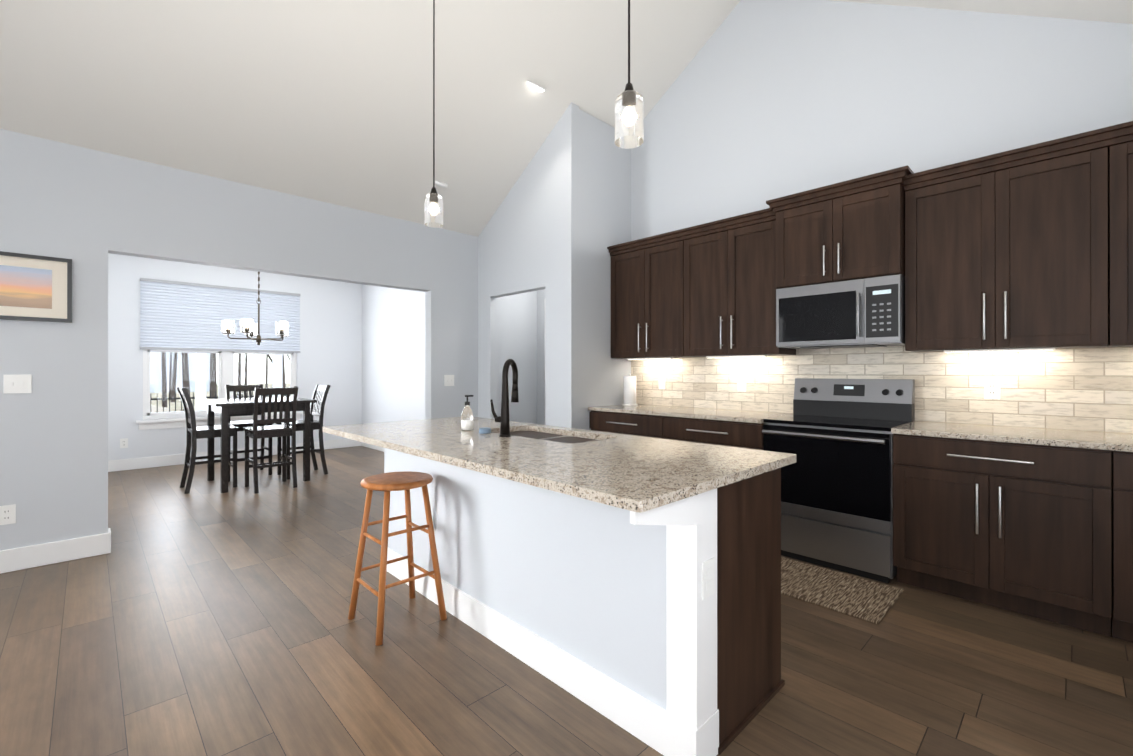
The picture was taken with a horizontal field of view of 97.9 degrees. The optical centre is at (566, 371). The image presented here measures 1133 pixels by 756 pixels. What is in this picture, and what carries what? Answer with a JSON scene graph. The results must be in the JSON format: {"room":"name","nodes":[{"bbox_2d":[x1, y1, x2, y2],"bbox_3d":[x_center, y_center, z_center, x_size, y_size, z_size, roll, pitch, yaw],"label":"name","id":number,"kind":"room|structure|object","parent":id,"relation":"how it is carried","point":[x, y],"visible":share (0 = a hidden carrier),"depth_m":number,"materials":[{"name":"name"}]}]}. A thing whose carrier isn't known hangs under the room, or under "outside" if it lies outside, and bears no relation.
{"room":"kitchen","nodes":[
{"label":"kitchen","id":0,"kind":"room"},
{"bbox_2d":[108,253,359,460],"bbox_3d":[-4.840,-0.119,7.013,4.000,2.740,0.100,0,0,-44],"label":"wall","id":1,"kind":"structure","parent":0,"point":[329,354],"depth_m":7.00,"materials":[{"name":"white paint"}]},
{"bbox_2d":[120,438,127,447],"bbox_3d":[-5.577,0.910,6.219,0.075,0.118,0.009,0,0,-44],"label":"electrical outlet plate","id":2,"kind":"object","parent":1,"relation":"attached to","point":[123,443],"visible":1,"depth_m":6.22,"materials":[{"name":"white plastic"}]},
{"bbox_2d":[136,349,302,429],"bbox_3d":[-4.806,-0.212,6.984,1.950,1.935,0.150,0,0,-44],"label":"window","id":3,"kind":"structure","parent":1,"relation":"in","point":[204,375],"depth_m":6.82,"materials":[{"name":"white glass"}]},
{"bbox_2d":[140,278,300,352],"bbox_3d":[-4.782,-0.734,6.960,1.870,0.910,0.051,0,0,-44],"label":"window shade","id":4,"kind":"object","parent":1,"relation":"attached to","point":[175,315],"visible":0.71,"depth_m":6.81,"materials":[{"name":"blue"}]},
{"bbox_2d":[108,439,359,471],"bbox_3d":[-4.798,1.181,6.968,3.800,0.140,0.019,0,0,-44],"label":"baseboard","id":5,"kind":"structure","parent":1,"relation":"attached to","point":[176,459],"depth_m":6.58,"materials":[{"name":"white wood"}]},
{"bbox_2d":[0,129,536,550],"bbox_3d":[-3.010,-0.124,3.591,7.260,2.740,0.120,0,0,-44],"label":"wall","id":6,"kind":"structure","parent":0,"point":[86,210],"depth_m":3.43,"materials":[{"name":"grey paint"}]},
{"bbox_2d":[0,504,15,524],"bbox_3d":[-3.466,0.890,3.055,0.075,0.118,0.009,0,0,-44],"label":"electrical outlet plate","id":7,"kind":"object","parent":6,"relation":"attached to","point":[7,514],"visible":1,"depth_m":3.06,"materials":[{"name":"white plastic"}]},
{"bbox_2d":[3,374,31,393],"bbox_3d":[-3.432,0.080,3.086,0.118,0.118,0.016,0,0,-44],"label":"switch plate","id":8,"kind":"object","parent":6,"relation":"attached to","point":[22,383],"visible":1,"depth_m":3.09,"materials":[{"name":"white plastic"}]},
{"bbox_2d":[0,251,71,322],"bbox_3d":[-3.483,-0.527,3.028,0.635,0.415,0.025,0,0,-44],"label":"picture frame","id":9,"kind":"object","parent":6,"relation":"attached to","point":[35,288],"visible":1,"depth_m":3.13,"materials":[{"name":"black"}]},
{"bbox_2d":[0,528,110,573],"bbox_3d":[-4.335,1.174,2.209,3.375,0.140,0.023,0,0,-44],"label":"baseboard","id":10,"kind":"structure","parent":6,"relation":"attached to","point":[25,557],"depth_m":3.19,"materials":[{"name":"white"}]},
{"bbox_2d":[444,375,453,385],"bbox_3d":[-1.237,0.098,5.218,0.118,0.118,0.016,0,0,-44],"label":"switch plate","id":11,"kind":"object","parent":6,"relation":"attached to","point":[448,380],"visible":1,"depth_m":5.22,"materials":[{"name":"white plastic"}]},
{"bbox_2d":[360,284,424,423],"bbox_3d":[-2.139,-0.119,7.030,0.100,2.740,3.600,0,0,-44],"label":"wall","id":12,"kind":"structure","parent":0,"point":[362,350],"depth_m":7.49,"materials":[{"name":"white paint"}]},
{"bbox_2d":[360,442,383,451],"bbox_3d":[-2.174,1.181,6.979,0.019,0.140,3.580,0,0,-44],"label":"baseboard","id":13,"kind":"structure","parent":12,"relation":"attached to","point":[361,443],"depth_m":7.95,"materials":[{"name":"white wood"}]},
{"bbox_2d":[478,102,581,428],"bbox_3d":[-0.433,-0.601,4.986,0.100,3.699,1.470,0,0,-44],"label":"wall","id":14,"kind":"structure","parent":0,"point":[558,224],"depth_m":4.64,"materials":[{"name":"grey paint"}]},
{"bbox_2d":[0,446,1132,755],"bbox_3d":[-2.344,1.275,2.904,7.500,0.060,9.470,0,0,-44],"label":"floor","id":15,"kind":"structure","parent":0,"point":[204,616],"depth_m":2.09,"materials":[{"name":"brown wood"}]},
{"bbox_2d":[176,386,238,493],"bbox_3d":[-3.852,0.707,5.295,0.493,1.089,0.420,0,0,-44],"label":"dining chair","id":16,"kind":"object","parent":15,"relation":"on","point":[194,433],"visible":0.98,"depth_m":5.23,"materials":[{"name":"black wood"}]},
{"bbox_2d":[225,384,273,474],"bbox_3d":[-3.849,0.708,5.976,0.420,1.089,0.493,0,0,-44],"label":"dining chair","id":17,"kind":"object","parent":15,"relation":"on","point":[239,389],"visible":0.44,"depth_m":6.00,"materials":[{"name":"black wood"}]},
{"bbox_2d":[200,397,316,492],"bbox_3d":[-3.510,0.789,5.627,0.950,0.920,0.950,0,0,-44],"label":"dining table","id":18,"kind":"object","parent":15,"relation":"on","point":[224,408],"visible":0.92,"depth_m":5.43,"materials":[{"name":"black wood"}]},
{"bbox_2d":[243,386,297,493],"bbox_3d":[-3.171,0.707,5.299,0.420,1.089,0.493,0,0,-44],"label":"dining chair","id":19,"kind":"object","parent":15,"relation":"on","point":[255,432],"visible":1,"depth_m":5.22,"materials":[{"name":"black wood"}]},
{"bbox_2d":[276,384,330,479],"bbox_3d":[-3.182,0.708,5.973,0.493,1.089,0.420,0,0,-44],"label":"dining chair","id":20,"kind":"object","parent":15,"relation":"on","point":[320,392],"visible":0.85,"depth_m":5.95,"materials":[{"name":"black wood"}]},
{"bbox_2d":[348,471,446,645],"bbox_3d":[-0.850,0.891,2.481,0.360,0.712,0.362,0,0,-44],"label":"stool","id":21,"kind":"object","parent":15,"relation":"on","point":[405,481],"visible":1,"depth_m":2.46,"materials":[{"name":"brown wood"}]},
{"bbox_2d":[336,435,784,755],"bbox_3d":[-0.266,0.803,2.432,0.973,0.883,2.275,0,0,-44],"label":"kitchen island","id":22,"kind":"object","parent":15,"relation":"on","point":[631,584],"depth_m":1.81,"materials":[{"name":"white paint"}]},
{"bbox_2d":[323,417,795,514],"bbox_3d":[-0.270,0.344,2.439,1.014,0.030,2.350,0,0,-44],"label":"island countertop","id":23,"kind":"structure","parent":22,"relation":"on","point":[639,474],"depth_m":1.86,"materials":[{"name":"beige stone"}]},
{"bbox_2d":[461,395,472,430],"bbox_3d":[-0.553,0.232,2.756,0.069,0.195,0.068,0,0,-44],"label":"soap dispenser","id":24,"kind":"object","parent":23,"relation":"on","point":[467,419],"visible":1,"depth_m":2.73,"materials":[{"name":"clear glass"}]},
{"bbox_2d":[479,427,490,433],"bbox_3d":[-0.432,0.315,2.616,0.064,0.027,0.064,0,0,-44],"label":"sponge holder","id":25,"kind":"object","parent":23,"relation":"on","point":[485,430],"visible":1,"depth_m":2.59,"materials":[{"name":"blue"}]},
{"bbox_2d":[487,359,530,434],"bbox_3d":[-0.298,0.133,2.545,0.182,0.393,0.121,0,0,-44],"label":"faucet","id":26,"kind":"object","parent":23,"relation":"on","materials":[{"name":"brown metal"}]},
{"bbox_2d":[527,427,602,442],"bbox_3d":[-0.112,0.454,2.620,0.405,0.213,0.800,0,0,-44],"label":"sink","id":27,"kind":"object","parent":23,"relation":"in","point":[559,436],"depth_m":2.69,"materials":[{"name":"silver metal"}]},
{"bbox_2d":[588,409,651,436],"bbox_3d":[0.739,0.806,4.480,0.618,0.883,0.877,0,0,-44],"label":"base cabinet","id":28,"kind":"object","parent":15,"relation":"on","point":[636,424],"depth_m":4.30,"materials":[{"name":"brown wood"}]},
{"bbox_2d":[652,417,764,449],"bbox_3d":[1.265,0.806,3.938,0.618,0.883,0.880,0,0,-44],"label":"base cabinet","id":29,"kind":"object","parent":15,"relation":"on","point":[740,434],"depth_m":3.69,"materials":[{"name":"brown wood"}]},
{"bbox_2d":[588,405,792,424],"bbox_3d":[0.996,0.347,4.201,0.638,0.031,1.638,0,0,-44],"label":"countertop","id":30,"kind":"structure","parent":29,"relation":"on","point":[753,417],"depth_m":3.97,"materials":[{"name":"beige stone"}]},
{"bbox_2d":[622,373,637,405],"bbox_3d":[0.615,0.177,4.782,0.150,0.309,0.150,0,0,-44],"label":"paper towel","id":31,"kind":"object","parent":30,"relation":"on","point":[629,390],"visible":1,"depth_m":4.73,"materials":[{"name":"white paper"}]},
{"bbox_2d":[762,378,914,582],"bbox_3d":[1.816,0.651,3.325,0.670,1.190,0.758,0,0,-44],"label":"range","id":32,"kind":"object","parent":15,"relation":"on","point":[835,436],"visible":0.96,"depth_m":3.14,"materials":[{"name":"silver metal"}]},
{"bbox_2d":[781,557,903,623],"bbox_3d":[1.404,1.239,2.927,0.530,0.011,0.900,0,0,-44],"label":"rug","id":33,"kind":"object","parent":15,"relation":"on","point":[864,599],"visible":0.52,"depth_m":2.77,"materials":[{"name":"beige fabric"}]},
{"bbox_2d":[891,429,1087,630],"bbox_3d":[2.427,0.804,2.742,0.618,0.883,0.915,0,0,-44],"label":"base cabinet","id":34,"kind":"object","parent":15,"relation":"on","point":[992,523],"depth_m":2.54,"materials":[{"name":"brown wood"}]},
{"bbox_2d":[892,421,1132,452],"bbox_3d":[2.665,0.345,2.482,0.638,0.031,1.626,0,0,-44],"label":"countertop","id":35,"kind":"structure","parent":34,"relation":"on","point":[1063,439],"depth_m":2.57,"materials":[{"name":"beige stone"}]},
{"bbox_2d":[1088,449,1132,641],"bbox_3d":[2.949,0.803,2.204,0.618,0.883,0.830,0,0,-44],"label":"base cabinet","id":36,"kind":"object","parent":15,"relation":"on","point":[1110,475],"depth_m":2.26,"materials":[{"name":"brown wood"}]},
{"bbox_2d":[0,0,1132,236],"bbox_3d":[-1.048,-2.334,1.575,7.500,1.987,5.750,0,0,-44],"label":"ceiling","id":37,"kind":"structure","parent":0,"point":[326,100],"depth_m":3.59,"materials":[{"name":"white paint"}]},
{"bbox_2d":[424,0,442,227],"bbox_3d":[-0.808,-1.800,3.006,0.120,1.821,0.114,0,0,-44],"label":"pendant light","id":38,"kind":"object","parent":37,"relation":"hanging from","point":[433,208],"visible":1,"depth_m":2.99,"materials":[{"name":"clear glass"}]},
{"bbox_2d":[435,181,447,187],"bbox_3d":[-1.182,-1.766,4.654,0.120,0.089,0.117,0,0,-44],"label":"recessed light","id":39,"kind":"object","parent":37,"relation":"in","point":[441,184],"depth_m":4.61,"materials":[{"name":"white"}]},
{"bbox_2d":[527,80,545,91],"bbox_3d":[-0.258,-2.401,4.149,0.162,0.109,0.189,0,0,40],"label":"recessed light","id":40,"kind":"object","parent":37,"relation":"in","point":[533,86],"depth_m":4.10,"materials":[{"name":"white"}]},
{"bbox_2d":[615,0,643,148],"bbox_3d":[0.245,-1.826,1.922,0.120,1.870,0.114,0,0,-44],"label":"pendant light","id":41,"kind":"object","parent":37,"relation":"hanging from","point":[629,118],"visible":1,"depth_m":1.88,"materials":[{"name":"clear glass"}]},
{"bbox_2d":[582,111,630,429],"bbox_3d":[0.353,-0.602,4.808,0.740,3.699,0.120,0,0,-44],"label":"wall","id":42,"kind":"structure","parent":0,"point":[606,167],"depth_m":4.70,"materials":[{"name":"grey paint"}]},
{"bbox_2d":[537,0,1132,424],"bbox_3d":[1.599,-0.989,4.144,0.120,4.471,5.750,0,0,-44],"label":"wall","id":43,"kind":"structure","parent":0,"point":[759,104],"depth_m":3.59,"materials":[{"name":"grey paint"}]},
{"bbox_2d":[610,237,688,359],"bbox_3d":[0.847,-0.635,4.586,0.318,1.020,0.877,0,0,-44],"label":"upper cabinet","id":44,"kind":"object","parent":43,"relation":"attached to","point":[643,277],"depth_m":4.50,"materials":[{"name":"brown wood"}]},
{"bbox_2d":[627,348,1054,359],"bbox_3d":[1.882,-0.118,3.435,0.040,0.015,3.700,0,0,-44],"label":"light","id":45,"kind":"object","parent":44,"relation":"attached to","point":[1006,349],"depth_m":2.96,"materials":[{"name":"white plastic"}]},
{"bbox_2d":[676,213,795,356],"bbox_3d":[1.371,-0.636,4.047,0.318,1.020,0.874,0,0,-44],"label":"upper cabinet","id":46,"kind":"object","parent":43,"relation":"attached to","point":[724,273],"depth_m":3.92,"materials":[{"name":"brown wood"}]},
{"bbox_2d":[772,173,907,288],"bbox_3d":[1.917,-0.888,3.427,0.398,0.579,0.764,0,0,-44],"label":"upper cabinet","id":47,"kind":"object","parent":43,"relation":"attached to","point":[856,233],"depth_m":3.25,"materials":[{"name":"brown wood"}]},
{"bbox_2d":[776,274,904,348],"bbox_3d":[1.900,-0.381,3.411,0.443,0.430,0.760,0,0,-44],"label":"microwave","id":48,"kind":"object","parent":47,"relation":"attached to","point":[864,310],"depth_m":3.26,"materials":[{"name":"silver metal"}]},
{"bbox_2d":[772,281,863,348],"bbox_3d":[1.850,-0.416,3.499,0.393,0.489,0.563,0,0,-44],"label":"door","id":49,"kind":"structure","parent":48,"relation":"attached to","point":[809,316],"depth_m":3.37,"materials":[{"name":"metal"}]},
{"bbox_2d":[631,346,1132,433],"bbox_3d":[2.063,0.066,3.570,0.010,0.560,4.032,0,0,-44],"label":"tile backsplash","id":50,"kind":"structure","parent":43,"relation":"attached to","point":[1085,389],"depth_m":3.17,"materials":[{"name":"beige tile"}]},
{"bbox_2d":[659,377,665,388],"bbox_3d":[0.917,0.115,4.737,0.008,0.118,0.075,0,0,-44],"label":"electrical outlet plate","id":51,"kind":"object","parent":50,"relation":"attached to","point":[662,382],"visible":1,"depth_m":4.73,"materials":[{"name":"white plastic"}]},
{"bbox_2d":[738,378,745,391],"bbox_3d":[1.477,0.114,4.160,0.008,0.118,0.075,0,0,-44],"label":"electrical outlet plate","id":52,"kind":"object","parent":50,"relation":"attached to","point":[741,384],"visible":1,"depth_m":4.16,"materials":[{"name":"white plastic"}]},
{"bbox_2d":[984,380,999,398],"bbox_3d":[2.595,0.112,3.009,0.008,0.118,0.075,0,0,-44],"label":"electrical outlet plate","id":53,"kind":"object","parent":50,"relation":"attached to","point":[991,389],"visible":1,"depth_m":3.01,"materials":[{"name":"white plastic"}]},
{"bbox_2d":[900,141,1087,352],"bbox_3d":[2.535,-0.637,2.848,0.318,1.020,0.915,0,0,-44],"label":"upper cabinet","id":54,"kind":"object","parent":43,"relation":"attached to","point":[1030,247],"depth_m":2.74,"materials":[{"name":"brown wood"}]},
{"bbox_2d":[1088,129,1132,347],"bbox_3d":[3.057,-0.638,2.310,0.318,1.020,0.830,0,0,-44],"label":"upper cabinet","id":55,"kind":"object","parent":43,"relation":"attached to","point":[1110,159],"depth_m":2.45,"materials":[{"name":"brown wood"}]},
{"bbox_2d":[860,273,903,346],"bbox_3d":[2.115,-0.416,3.226,0.393,0.489,0.197,0,0,-44],"label":"control panel","id":56,"kind":"object","parent":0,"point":[881,298],"depth_m":3.09,"materials":[{"name":"silver metal"}]},
{"bbox_3d":[-3.579,-1.551,5.716,4.000,0.120,3.720,0,0,-44],"label":"ceiling","id":57,"kind":"structure","parent":0,"visible":0},
{"bbox_2d":[221,272,288,344],"bbox_3d":[-3.530,-0.891,5.645,0.675,1.197,0.654,0,0,-44],"label":"chandelier","id":58,"kind":"object","parent":57,"relation":"hanging from","point":[249,327],"visible":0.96,"depth_m":5.53,"materials":[{"name":"grey metal"}]}
]}

